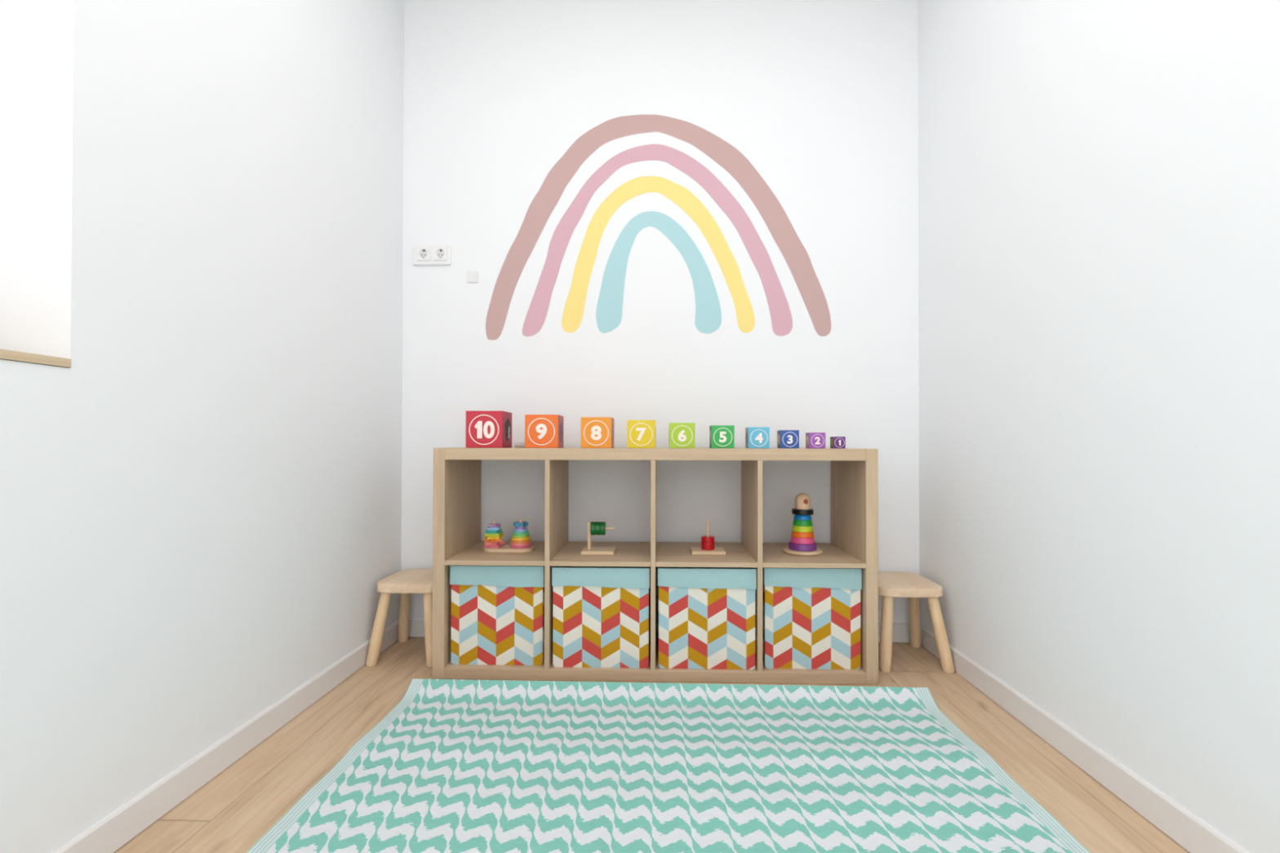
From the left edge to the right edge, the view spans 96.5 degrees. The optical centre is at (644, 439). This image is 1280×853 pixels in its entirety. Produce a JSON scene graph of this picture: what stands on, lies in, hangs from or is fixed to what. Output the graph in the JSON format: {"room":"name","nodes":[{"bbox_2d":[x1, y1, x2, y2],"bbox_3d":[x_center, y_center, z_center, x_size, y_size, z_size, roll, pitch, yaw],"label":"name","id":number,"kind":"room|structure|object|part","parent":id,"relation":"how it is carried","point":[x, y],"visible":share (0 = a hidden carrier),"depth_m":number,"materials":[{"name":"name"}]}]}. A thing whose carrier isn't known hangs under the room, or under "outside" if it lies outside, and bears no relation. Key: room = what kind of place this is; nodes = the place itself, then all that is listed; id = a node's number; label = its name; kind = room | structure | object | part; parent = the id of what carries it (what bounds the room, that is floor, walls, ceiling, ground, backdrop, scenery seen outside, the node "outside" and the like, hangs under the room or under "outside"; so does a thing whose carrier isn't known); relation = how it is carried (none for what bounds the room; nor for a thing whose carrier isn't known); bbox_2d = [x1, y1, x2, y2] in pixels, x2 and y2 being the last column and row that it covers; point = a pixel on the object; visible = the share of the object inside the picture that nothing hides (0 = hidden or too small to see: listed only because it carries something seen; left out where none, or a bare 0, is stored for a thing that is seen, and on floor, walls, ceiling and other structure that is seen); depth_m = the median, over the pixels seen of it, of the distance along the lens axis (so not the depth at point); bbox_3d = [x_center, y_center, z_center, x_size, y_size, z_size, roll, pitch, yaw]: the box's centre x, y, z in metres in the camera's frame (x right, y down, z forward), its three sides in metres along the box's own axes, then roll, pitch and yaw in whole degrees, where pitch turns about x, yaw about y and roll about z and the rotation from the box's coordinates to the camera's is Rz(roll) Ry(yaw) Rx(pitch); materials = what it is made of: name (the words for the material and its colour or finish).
{"room":"children's room","nodes":[
{"label":"children's room","id":0,"kind":"room"},
{"bbox_2d":[0,0,404,852],"bbox_3d":[-1.196,-0.589,0.335,0.300,2.750,4.015,0,0,2],"label":"wall","id":1,"kind":"structure","parent":0,"point":[202,201],"depth_m":1.26,"materials":[{"name":"white paint"}]},
{"bbox_2d":[0,348,71,367],"bbox_3d":[-1.170,-0.141,0.350,0.253,0.016,1.351,0,0,2],"label":"window sill","id":2,"kind":"structure","parent":1,"relation":"attached to","point":[10,355],"depth_m":0.96,"materials":[{"name":"brown wood"}]},
{"bbox_2d":[50,619,398,852],"bbox_3d":[-1.042,0.747,0.325,0.011,0.073,4.004,0,0,2],"label":"baseboard","id":3,"kind":"structure","parent":1,"relation":"attached to","point":[121,825],"depth_m":1.32,"materials":[{"name":"white paint"}]},
{"bbox_2d":[449,564,544,665],"bbox_3d":[-0.493,0.595,2.104,0.318,0.333,0.368,0,0,2],"label":"storage bin","id":4,"kind":"object","parent":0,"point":[497,615],"visible":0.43,"depth_m":1.93,"materials":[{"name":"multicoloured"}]},
{"bbox_2d":[113,636,1190,852],"bbox_3d":[-0.044,0.807,-1.010,5.284,0.060,6.815,0,0,2],"label":"floor","id":5,"kind":"structure","parent":0,"point":[237,806],"depth_m":1.39,"materials":[{"name":"brown wood"}]},
{"bbox_2d":[365,568,432,667],"bbox_3d":[-0.855,0.660,2.153,0.254,0.281,0.301,0,0,2],"label":"wooden stool","id":6,"kind":"object","parent":5,"relation":"on","point":[420,580],"visible":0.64,"depth_m":2.04,"materials":[{"name":"brown wood"}]},
{"bbox_3d":[-0.952,0.675,2.049,0.040,0.249,0.093,0,-1,30],"label":"leg","id":7,"kind":"part","parent":6,"relation":"part of","materials":[{"name":"brown wood"}]},
{"bbox_3d":[-0.947,0.677,2.253,0.040,0.249,0.080,0,-1,-30],"label":"leg","id":8,"kind":"part","parent":6,"relation":"part of","materials":[{"name":"brown wood"}]},
{"bbox_3d":[-0.855,0.536,2.172,0.236,0.031,0.266,0,0,2],"label":"seat","id":9,"kind":"part","parent":6,"relation":"part of","materials":[{"name":"brown wood"}]},
{"bbox_3d":[-0.765,0.675,2.043,0.040,0.249,0.096,0,-1,-30],"label":"leg","id":10,"kind":"part","parent":6,"relation":"part of","materials":[{"name":"brown wood"}]},
{"bbox_2d":[432,447,878,684],"bbox_3d":[0.034,0.417,2.080,1.470,0.770,0.390,0,0,2],"label":"shelf unit","id":11,"kind":"object","parent":5,"relation":"on","point":[457,471],"visible":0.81,"depth_m":1.90,"materials":[{"name":"brown wood"}]},
{"bbox_3d":[-0.681,0.416,2.101,0.039,0.770,0.390,0,0,2],"label":"panel","id":12,"kind":"part","parent":11,"relation":"part of","materials":[{"name":"brown wood"}]},
{"bbox_2d":[466,410,511,448],"bbox_3d":[-0.553,-0.034,2.039,0.130,0.128,0.129,0,0,2],"label":"block","id":13,"kind":"object","parent":11,"relation":"on","point":[484,428],"visible":1,"depth_m":1.98,"materials":[{"name":"red"}]},
{"bbox_2d":[504,418,511,440],"bbox_3d":[-0.488,-0.034,2.043,0.001,0.082,0.078,0,0,2],"label":"picture","id":14,"kind":"object","parent":13,"relation":"attached to","point":[507,421],"depth_m":2.04,"materials":[{"name":"white"}]},
{"bbox_2d":[483,519,533,552],"bbox_3d":[-0.496,0.349,2.091,0.182,0.114,0.086,0,0,2],"label":"twin shape stacker","id":15,"kind":"object","parent":11,"relation":"on","point":[520,542],"visible":1,"depth_m":2.07,"materials":[{"name":"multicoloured wood"}]},
{"bbox_3d":[-0.496,0.400,2.091,0.182,0.012,0.086,0,0,2],"label":"board","id":16,"kind":"part","parent":15,"relation":"part of","materials":[{"name":"brown wood"}]},
{"bbox_2d":[514,441,524,447],"bbox_3d":[-0.443,0.020,2.102,0.060,0.022,0.040,0,0,2],"label":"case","id":17,"kind":"object","parent":11,"relation":"on","point":[517,444],"visible":0.47,"depth_m":2.08,"materials":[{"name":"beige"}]},
{"bbox_3d":[-0.443,0.016,2.102,0.060,0.015,0.040,0,0,2],"label":"case lid","id":18,"kind":"part","parent":17,"relation":"part of","materials":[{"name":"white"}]},
{"bbox_2d":[524,414,563,448],"bbox_3d":[-0.353,-0.027,2.027,0.116,0.115,0.116,0,0,2],"label":"block","id":19,"kind":"object","parent":11,"relation":"on","point":[541,431],"visible":1,"depth_m":1.97,"materials":[{"name":"orange"}]},
{"bbox_2d":[559,421,563,441],"bbox_3d":[-0.295,-0.027,2.030,0.001,0.074,0.070,0,0,2],"label":"picture","id":20,"kind":"object","parent":19,"relation":"attached to","point":[561,423],"depth_m":2.03,"materials":[{"name":"pink"}]},
{"bbox_2d":[581,417,613,448],"bbox_3d":[-0.164,-0.022,2.017,0.107,0.106,0.107,0,0,2],"label":"block","id":21,"kind":"object","parent":11,"relation":"on","point":[596,432],"visible":1,"depth_m":1.97,"materials":[{"name":"orange"}]},
{"bbox_2d":[612,424,613,442],"bbox_3d":[-0.111,-0.022,2.020,0.001,0.068,0.065,0,0,2],"label":"picture","id":22,"kind":"object","parent":21,"relation":"attached to","point":[612,424],"depth_m":2.02,"materials":[{"name":"pink"}]},
{"bbox_2d":[581,521,616,555],"bbox_3d":[-0.164,0.352,2.056,0.116,0.109,0.100,0,0,2],"label":"toy","id":23,"kind":"object","parent":11,"relation":"on","point":[597,528],"visible":1,"depth_m":2.04,"materials":[{"name":"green wood"}]},
{"bbox_3d":[-0.198,0.346,2.058,0.011,0.097,0.018,0,0,2],"label":"post","id":24,"kind":"part","parent":23,"relation":"part of","materials":[{"name":"brown wood"}]},
{"bbox_2d":[551,565,650,668],"bbox_3d":[-0.141,0.596,2.082,0.326,0.332,0.368,0,0,2],"label":"storage bin","id":25,"kind":"object","parent":11,"relation":"on","point":[602,615],"visible":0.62,"depth_m":1.90,"materials":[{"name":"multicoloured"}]},
{"bbox_2d":[626,420,655,448],"bbox_3d":[-0.009,-0.017,2.008,0.097,0.096,0.097,0,0,2],"label":"block","id":26,"kind":"object","parent":11,"relation":"on","point":[640,433],"visible":1,"depth_m":1.96,"materials":[{"name":"yellow"}]},
{"bbox_3d":[0.034,0.782,2.077,1.391,0.038,0.390,0,0,2],"label":"panel","id":27,"kind":"part","parent":11,"relation":"part of","materials":[{"name":"brown wood"}]},
{"bbox_3d":[0.035,0.051,2.083,1.391,0.039,0.390,0,0,2],"label":"panel","id":28,"kind":"part","parent":11,"relation":"part of","materials":[{"name":"brown wood"}]},
{"bbox_2d":[669,422,694,448],"bbox_3d":[0.131,-0.013,1.999,0.088,0.087,0.088,0,0,2],"label":"block","id":29,"kind":"object","parent":11,"relation":"on","point":[682,435],"visible":1,"depth_m":1.96,"materials":[{"name":"green"}]},
{"bbox_2d":[657,566,756,669],"bbox_3d":[0.212,0.597,2.072,0.326,0.332,0.368,0,0,2],"label":"storage bin","id":30,"kind":"object","parent":11,"relation":"on","point":[707,615],"visible":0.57,"depth_m":1.89,"materials":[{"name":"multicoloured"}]},
{"bbox_2d":[690,520,725,555],"bbox_3d":[0.229,0.351,2.055,0.118,0.112,0.090,0,0,2],"label":"toy","id":31,"kind":"object","parent":11,"relation":"on","point":[707,547],"visible":1,"depth_m":2.03,"materials":[{"name":"brown wood"}]},
{"bbox_2d":[709,425,733,448],"bbox_3d":[0.269,-0.008,1.991,0.080,0.078,0.079,0,0,2],"label":"block","id":32,"kind":"object","parent":11,"relation":"on","point":[720,436],"visible":0.99,"depth_m":1.95,"materials":[{"name":"green"}]},
{"bbox_2d":[745,426,769,448],"bbox_3d":[0.392,-0.005,1.984,0.073,0.072,0.073,0,0,2],"label":"block","id":33,"kind":"object","parent":11,"relation":"on","point":[755,437],"visible":0.98,"depth_m":1.95,"materials":[{"name":"blue cardboard"}]},
{"bbox_2d":[745,431,747,444],"bbox_3d":[0.356,-0.005,1.988,0.001,0.046,0.044,0,0,2],"label":"picture","id":34,"kind":"object","parent":33,"relation":"attached to","point":[746,432],"depth_m":1.99,"materials":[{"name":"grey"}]},
{"bbox_2d":[777,430,799,448],"bbox_3d":[0.497,0.000,1.976,0.063,0.062,0.063,0,0,2],"label":"block","id":35,"kind":"object","parent":11,"relation":"on","point":[785,438],"visible":0.98,"depth_m":1.95,"materials":[{"name":"blue"}]},
{"bbox_2d":[782,493,822,555],"bbox_3d":[0.570,0.300,2.058,0.138,0.214,0.138,0,0,2],"label":"tower","id":36,"kind":"object","parent":11,"relation":"on","point":[802,543],"visible":1,"depth_m":2.03,"materials":[{"name":"multicoloured wood"}]},
{"bbox_2d":[762,567,862,669],"bbox_3d":[0.564,0.597,2.074,0.321,0.333,0.368,0,0,2],"label":"storage bin","id":37,"kind":"object","parent":11,"relation":"on","point":[811,616],"visible":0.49,"depth_m":1.90,"materials":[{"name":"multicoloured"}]},
{"bbox_2d":[805,432,825,448],"bbox_3d":[0.590,0.004,1.970,0.056,0.054,0.055,0,0,2],"label":"block","id":38,"kind":"object","parent":11,"relation":"on","point":[813,440],"visible":0.99,"depth_m":1.94,"materials":[{"name":"purple"}]},
{"bbox_2d":[830,436,845,448],"bbox_3d":[0.664,0.011,1.960,0.041,0.040,0.041,0,0,2],"label":"block","id":39,"kind":"object","parent":11,"relation":"on","point":[835,442],"visible":0.98,"depth_m":1.94,"materials":[{"name":"purple cardboard"}]},
{"bbox_3d":[0.749,0.418,2.060,0.039,0.770,0.390,0,0,2],"label":"panel","id":40,"kind":"part","parent":11,"relation":"part of","materials":[{"name":"brown wood"}]},
{"bbox_2d":[246,679,1090,852],"bbox_3d":[0.038,0.771,0.761,1.607,0.038,2.058,0,0,2],"label":"rug","id":41,"kind":"object","parent":5,"relation":"on","point":[456,766],"visible":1,"depth_m":1.33,"materials":[{"name":"teal fabric"}]},
{"bbox_2d":[878,571,954,673],"bbox_3d":[0.946,0.663,2.108,0.254,0.281,0.301,0,0,2],"label":"wooden stool","id":42,"kind":"object","parent":5,"relation":"on","point":[913,586],"visible":0.8,"depth_m":2.00,"materials":[{"name":"brown wood"}]},
{"bbox_3d":[0.849,0.678,2.003,0.040,0.249,0.093,0,-1,30],"label":"leg","id":43,"kind":"part","parent":42,"relation":"part of","materials":[{"name":"brown wood"}]},
{"bbox_3d":[0.946,0.538,2.126,0.236,0.031,0.266,0,0,2],"label":"seat","id":44,"kind":"part","parent":42,"relation":"part of","materials":[{"name":"brown wood"}]},
{"bbox_3d":[1.042,0.679,2.202,0.040,0.249,0.080,0,-1,33],"label":"leg","id":45,"kind":"part","parent":42,"relation":"part of","materials":[{"name":"brown wood"}]},
{"bbox_3d":[1.035,0.678,1.998,0.040,0.249,0.096,0,-1,-30],"label":"leg","id":46,"kind":"part","parent":42,"relation":"part of","materials":[{"name":"brown wood"}]},
{"bbox_2d":[401,0,919,622],"bbox_3d":[0.054,-0.571,2.368,2.684,2.750,0.120,0,0,2],"label":"wall","id":47,"kind":"structure","parent":0,"point":[820,97],"depth_m":2.31,"materials":[{"name":"white paint"}]},
{"bbox_2d":[413,244,450,265],"bbox_3d":[-0.866,-0.752,2.329,0.153,0.083,0.012,0,0,2],"label":"double socket","id":48,"kind":"object","parent":47,"relation":"attached to","point":[429,254],"visible":1,"depth_m":2.33,"materials":[{"name":"white plastic"}]},
{"bbox_2d":[466,271,478,282],"bbox_3d":[-0.701,-0.661,2.327,0.046,0.046,0.006,0,0,2],"label":"blank wall plate","id":49,"kind":"object","parent":47,"relation":"attached to","point":[472,276],"visible":1,"depth_m":2.32,"materials":[{"name":"white plastic"}]},
{"bbox_3d":[-0.701,-0.661,2.324,0.036,0.036,0.001,0,0,2],"label":"plate","id":50,"kind":"part","parent":49,"relation":"part of","materials":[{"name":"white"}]},
{"bbox_2d":[485,114,831,339],"bbox_3d":[0.051,-0.859,2.310,1.394,0.912,0.001,0,0,2],"label":"mural","id":51,"kind":"object","parent":47,"relation":"attached to","point":[708,319],"visible":1,"depth_m":2.31,"materials":[{"name":"pink"}]},
{"bbox_2d":[408,617,910,642],"bbox_3d":[0.050,0.765,2.291,2.061,0.073,0.011,0,0,2],"label":"baseboard","id":52,"kind":"structure","parent":47,"relation":"attached to","point":[901,633],"depth_m":2.26,"materials":[{"name":"white paint"}]},
{"bbox_2d":[918,0,1279,852],"bbox_3d":[1.097,-0.586,0.270,0.120,2.750,4.015,0,0,2],"label":"wall","id":53,"kind":"structure","parent":0,"point":[1099,180],"depth_m":1.29,"materials":[{"name":"white paint"}]},
{"bbox_2d":[920,624,1250,852],"bbox_3d":[1.029,0.750,0.266,0.011,0.073,4.004,0,0,2],"label":"baseboard","id":54,"kind":"structure","parent":53,"relation":"attached to","point":[1188,829],"depth_m":1.32,"materials":[{"name":"white paint"}]}
]}

